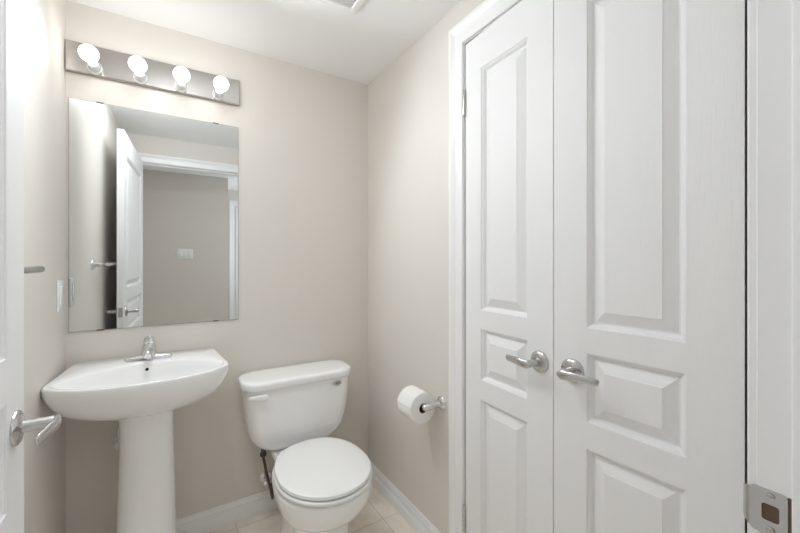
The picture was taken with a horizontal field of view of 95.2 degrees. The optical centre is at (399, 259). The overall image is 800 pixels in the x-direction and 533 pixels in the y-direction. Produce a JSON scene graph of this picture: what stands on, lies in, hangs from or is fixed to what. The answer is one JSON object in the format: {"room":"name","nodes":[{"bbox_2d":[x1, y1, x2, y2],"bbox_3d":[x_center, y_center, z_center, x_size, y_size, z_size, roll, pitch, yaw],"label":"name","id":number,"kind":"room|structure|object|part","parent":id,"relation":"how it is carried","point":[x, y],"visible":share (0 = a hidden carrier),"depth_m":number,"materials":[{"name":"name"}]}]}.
{"room":"bathroom","nodes":[
{"label":"bathroom","id":0,"kind":"room"},
{"bbox_2d":[24,0,65,532],"bbox_3d":[-0.900,0.116,0.655,0.120,2.268,1.741,0,0,-32],"label":"wall","id":1,"kind":"structure","parent":0,"point":[44,20],"depth_m":1.18,"materials":[{"name":"beige paint"}]},
{"bbox_2d":[24,265,44,273],"bbox_3d":[-0.852,0.025,0.746,0.059,0.052,0.597,0,0,-32],"label":"towel bar","id":2,"kind":"object","parent":1,"relation":"attached to","point":[28,269],"visible":0.49,"depth_m":0.93,"materials":[{"name":"silver metal"}]},
{"bbox_2d":[56,280,62,311],"bbox_3d":[-1.252,0.131,1.346,0.010,0.114,0.070,0,0,-32],"label":"light switch","id":3,"kind":"object","parent":1,"relation":"attached to","point":[59,283],"visible":1,"depth_m":1.33,"materials":[{"name":"white plastic"}]},
{"bbox_2d":[66,0,367,532],"bbox_3d":[-0.510,0.116,1.990,2.189,2.268,0.120,0,0,-32],"label":"wall","id":4,"kind":"structure","parent":0,"point":[303,131],"depth_m":1.80,"materials":[{"name":"beige paint"}]},
{"bbox_2d":[113,426,118,449],"bbox_3d":[-1.142,0.680,1.496,0.062,0.184,0.056,0,0,-32],"label":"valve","id":5,"kind":"object","parent":4,"relation":"attached to","point":[116,439],"visible":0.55,"depth_m":1.48,"materials":[{"name":"silver metal"}]},
{"bbox_3d":[-1.140,0.750,1.475,0.032,0.032,0.018,0,0,-32],"label":"valve knob","id":6,"kind":"part","parent":5,"relation":"part of","materials":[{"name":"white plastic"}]},
{"bbox_2d":[65,39,239,105],"bbox_3d":[-0.993,-0.794,1.515,0.624,0.122,0.180,0,0,-32],"label":"vanity light","id":7,"kind":"object","parent":4,"relation":"attached to","point":[80,58],"visible":1,"depth_m":1.52,"materials":[{"name":"silver metal"}]},
{"bbox_3d":[-1.162,-0.763,1.368,0.060,0.060,0.108,0,0,-32],"label":"bulb","id":8,"kind":"part","parent":7,"relation":"part of","materials":[{"name":"white glass"}]},
{"bbox_2d":[87,61,99,71],"bbox_3d":[-1.201,-0.763,1.432,0.033,0.033,0.049,0,0,-32],"label":"socket","id":9,"kind":"object","parent":7,"relation":"attached to","point":[95,67],"depth_m":1.43,"materials":[{"name":"grey plastic"}]},
{"bbox_3d":[-1.037,-0.763,1.446,0.060,0.060,0.108,0,0,-32],"label":"bulb","id":10,"kind":"part","parent":7,"relation":"part of","materials":[{"name":"white glass"}]},
{"bbox_2d":[134,72,144,81],"bbox_3d":[-1.076,-0.763,1.509,0.033,0.033,0.049,0,0,-32],"label":"socket","id":11,"kind":"object","parent":7,"relation":"attached to","point":[137,77],"depth_m":1.51,"materials":[{"name":"grey plastic"}]},
{"bbox_2d":[177,81,185,89],"bbox_3d":[-0.951,-0.763,1.587,0.033,0.033,0.049,0,0,-32],"label":"socket","id":12,"kind":"object","parent":7,"relation":"attached to","point":[180,86],"depth_m":1.58,"materials":[{"name":"grey plastic"}]},
{"bbox_3d":[-0.912,-0.763,1.523,0.060,0.060,0.108,0,0,-32],"label":"bulb","id":13,"kind":"part","parent":7,"relation":"part of","materials":[{"name":"white glass"}]},
{"bbox_2d":[214,89,222,97],"bbox_3d":[-0.826,-0.763,1.664,0.033,0.033,0.049,0,0,-32],"label":"socket","id":14,"kind":"object","parent":7,"relation":"attached to","point":[217,94],"depth_m":1.66,"materials":[{"name":"grey plastic"}]},
{"bbox_3d":[-0.786,-0.763,1.601,0.060,0.060,0.108,0,0,-32],"label":"bulb","id":15,"kind":"part","parent":7,"relation":"part of","materials":[{"name":"white glass"}]},
{"bbox_2d":[69,98,237,331],"bbox_3d":[-1.036,-0.176,1.589,0.612,0.923,0.007,0,0,-32],"label":"wall mirror","id":16,"kind":"object","parent":4,"relation":"attached to","point":[153,197],"visible":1,"depth_m":1.56,"materials":[{"name":"clear glass"}]},
{"bbox_2d":[176,490,277,532],"bbox_3d":[-0.742,1.201,1.767,1.319,0.098,0.016,0,0,-32],"label":"baseboard","id":17,"kind":"structure","parent":4,"relation":"attached to","point":[224,515],"depth_m":1.72,"materials":[{"name":"white paint"}]},
{"bbox_2d":[260,449,273,498],"bbox_3d":[-0.647,1.022,1.764,0.074,0.277,0.120,0,0,-32],"label":"supply valve","id":18,"kind":"object","parent":4,"relation":"attached to","point":[265,477],"visible":0.91,"depth_m":1.75,"materials":[{"name":"silver metal"}]},
{"bbox_3d":[-0.643,1.078,1.772,0.044,0.030,0.015,0,0,-32],"label":"valve handle","id":19,"kind":"part","parent":18,"relation":"part of","materials":[{"name":"silver metal"}]},
{"bbox_2d":[69,0,460,84],"bbox_3d":[0.069,-1.068,-0.016,3.340,0.100,4.140,0,0,-32],"label":"ceiling","id":20,"kind":"structure","parent":0,"point":[317,35],"depth_m":1.58,"materials":[{"name":"white paint"}]},
{"bbox_2d":[318,0,365,13],"bbox_3d":[-0.226,-1.010,1.321,0.262,0.016,0.262,0,0,-32],"label":"ceiling vent","id":21,"kind":"object","parent":20,"relation":"in","point":[351,6],"visible":1,"depth_m":1.43,"materials":[{"name":"white plastic"}]},
{"bbox_2d":[334,0,355,6],"bbox_3d":[-0.226,-1.010,1.321,0.194,0.008,0.196,0,0,-32],"label":"grille","id":22,"kind":"object","parent":21,"relation":"attached to","point":[339,3],"depth_m":1.43,"materials":[{"name":"grey plastic"}]},
{"bbox_2d":[209,484,415,532],"bbox_3d":[0.069,1.300,-0.016,3.340,0.100,4.140,0,0,-32],"label":"floor","id":23,"kind":"structure","parent":0,"point":[378,515],"depth_m":1.74,"materials":[{"name":"beige tile"}]},
{"bbox_2d":[41,335,228,532],"bbox_3d":[-0.958,0.778,1.381,0.544,0.944,0.420,0,0,-32],"label":"pedestal sink","id":24,"kind":"object","parent":23,"relation":"on","point":[142,392],"visible":1,"depth_m":1.33,"materials":[{"name":"white ceramic"}]},
{"bbox_2d":[41,348,228,421],"bbox_3d":[-0.958,0.493,1.381,0.544,0.178,0.420,0,0,-32],"label":"basin","id":25,"kind":"object","parent":24,"relation":"in","point":[137,388],"depth_m":1.30,"materials":[{"name":"white ceramic"}]},
{"bbox_2d":[124,335,171,361],"bbox_3d":[-1.013,0.356,1.470,0.162,0.100,0.135,0,0,-32],"label":"faucet","id":26,"kind":"object","parent":24,"relation":"on","point":[149,353],"depth_m":1.48,"materials":[{"name":"silver metal"}]},
{"bbox_2d":[238,360,371,532],"bbox_3d":[-0.377,0.894,1.584,0.527,0.712,0.697,0,0,-32],"label":"toilet","id":27,"kind":"object","parent":23,"relation":"on","point":[321,483],"visible":1,"depth_m":1.60,"materials":[{"name":"white ceramic"}]},
{"bbox_3d":[-0.616,0.604,1.589,0.081,0.033,0.030,0,0,-32],"label":"flush lever","id":28,"kind":"part","parent":27,"relation":"part of","materials":[{"name":"white plastic"}]},
{"bbox_3d":[-0.501,0.558,1.785,0.527,0.039,0.224,0,0,-32],"label":"tank lid","id":29,"kind":"part","parent":27,"relation":"part of","materials":[{"name":"white ceramic"}]},
{"bbox_3d":[-0.503,0.731,1.788,0.494,0.305,0.202,0,0,-32],"label":"tank","id":30,"kind":"part","parent":27,"relation":"part of","materials":[{"name":"white ceramic"}]},
{"bbox_3d":[-0.351,1.058,1.542,0.373,0.385,0.587,0,0,-32],"label":"bowl","id":31,"kind":"part","parent":27,"relation":"part of","materials":[{"name":"white ceramic"}]},
{"bbox_3d":[-0.314,0.851,1.482,0.374,0.016,0.456,0,0,-32],"label":"seat","id":32,"kind":"part","parent":27,"relation":"part of","materials":[{"name":"white plastic"}]},
{"bbox_3d":[-0.314,0.827,1.482,0.366,0.022,0.448,0,0,-32],"label":"seat lid","id":33,"kind":"part","parent":27,"relation":"part of","materials":[{"name":"white plastic"}]},
{"bbox_2d":[368,0,484,532],"bbox_3d":[0.351,0.116,1.362,0.115,2.268,1.856,0,0,-32],"label":"wall","id":34,"kind":"structure","parent":0,"point":[408,102],"depth_m":1.73,"materials":[{"name":"beige paint"}]},
{"bbox_2d":[370,461,440,532],"bbox_3d":[0.005,1.201,1.797,0.016,0.098,0.726,0,0,-32],"label":"baseboard","id":35,"kind":"structure","parent":34,"relation":"attached to","point":[416,520],"depth_m":1.79,"materials":[{"name":"white paint"}]},
{"bbox_2d":[420,396,446,410],"bbox_3d":[0.106,0.602,1.555,0.100,0.060,0.169,0,0,-32],"label":"toilet paper holder","id":36,"kind":"object","parent":34,"relation":"attached to","point":[440,403],"visible":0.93,"depth_m":1.51,"materials":[{"name":"silver metal"}]},
{"bbox_2d":[397,385,434,423],"bbox_3d":[0.068,0.612,1.549,0.127,0.126,0.105,0,0,-32],"label":"toilet paper roll","id":37,"kind":"object","parent":36,"relation":"on","point":[410,399],"visible":0.94,"depth_m":1.51,"materials":[{"name":"white paper"}]},
{"bbox_3d":[0.129,0.602,1.505,0.088,0.029,0.029,0,0,-32],"label":"post","id":38,"kind":"part","parent":36,"relation":"part of","materials":[{"name":"silver metal"}]},
{"bbox_2d":[449,0,521,532],"bbox_3d":[0.510,0.163,1.087,0.134,2.175,0.985,0,0,-32],"label":"door frame","id":39,"kind":"structure","parent":34,"relation":"attached to","point":[487,12],"depth_m":1.43,"materials":[{"name":"white paint"}]},
{"bbox_2d":[462,0,553,532],"bbox_3d":[0.334,0.204,1.233,0.101,2.068,0.403,0,0,-29],"label":"door","id":40,"kind":"structure","parent":34,"relation":"in","point":[509,96],"depth_m":1.21,"materials":[{"name":"white paint"}]},
{"bbox_3d":[0.373,0.308,1.123,0.061,0.028,0.108,0,0,-29],"label":"lever handle","id":41,"kind":"part","parent":40,"relation":"part of","materials":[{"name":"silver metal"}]},
{"bbox_2d":[554,0,746,532],"bbox_3d":[0.555,0.204,0.887,0.101,2.068,0.411,0,0,-36],"label":"door","id":42,"kind":"structure","parent":34,"relation":"in","point":[650,96],"depth_m":0.86,"materials":[{"name":"white paint"}]},
{"bbox_3d":[0.475,0.308,0.964,0.061,0.028,0.108,0,0,-36],"label":"lever handle","id":43,"kind":"part","parent":42,"relation":"part of","materials":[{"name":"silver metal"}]},
{"bbox_3d":[0.149,0.116,0.213,1.439,2.268,0.115,0,0,-32],"label":"wall","id":44,"kind":"structure","parent":0,"visible":0},
{"bbox_2d":[0,0,60,532],"bbox_3d":[-0.533,0.224,0.378,0.169,2.032,0.874,0,0,-35],"label":"door","id":45,"kind":"structure","parent":44,"relation":"in","point":[13,424],"depth_m":0.67,"materials":[{"name":"white paint"}]},
{"bbox_3d":[-0.673,0.317,0.676,0.061,0.028,0.108,0,0,-35],"label":"lever handle","id":46,"kind":"part","parent":45,"relation":"part of","materials":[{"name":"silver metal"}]},
{"bbox_2d":[743,0,799,532],"bbox_3d":[0.110,0.192,0.200,1.044,2.117,0.136,0,0,-32],"label":"door frame","id":47,"kind":"structure","parent":44,"relation":"attached to","point":[771,493],"depth_m":0.47,"materials":[{"name":"white paint"}]},
{"bbox_3d":[0.472,0.324,0.475,0.011,0.058,0.047,0,0,-18],"label":"strike plate","id":48,"kind":"part","parent":47,"relation":"part of","materials":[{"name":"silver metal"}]}
]}

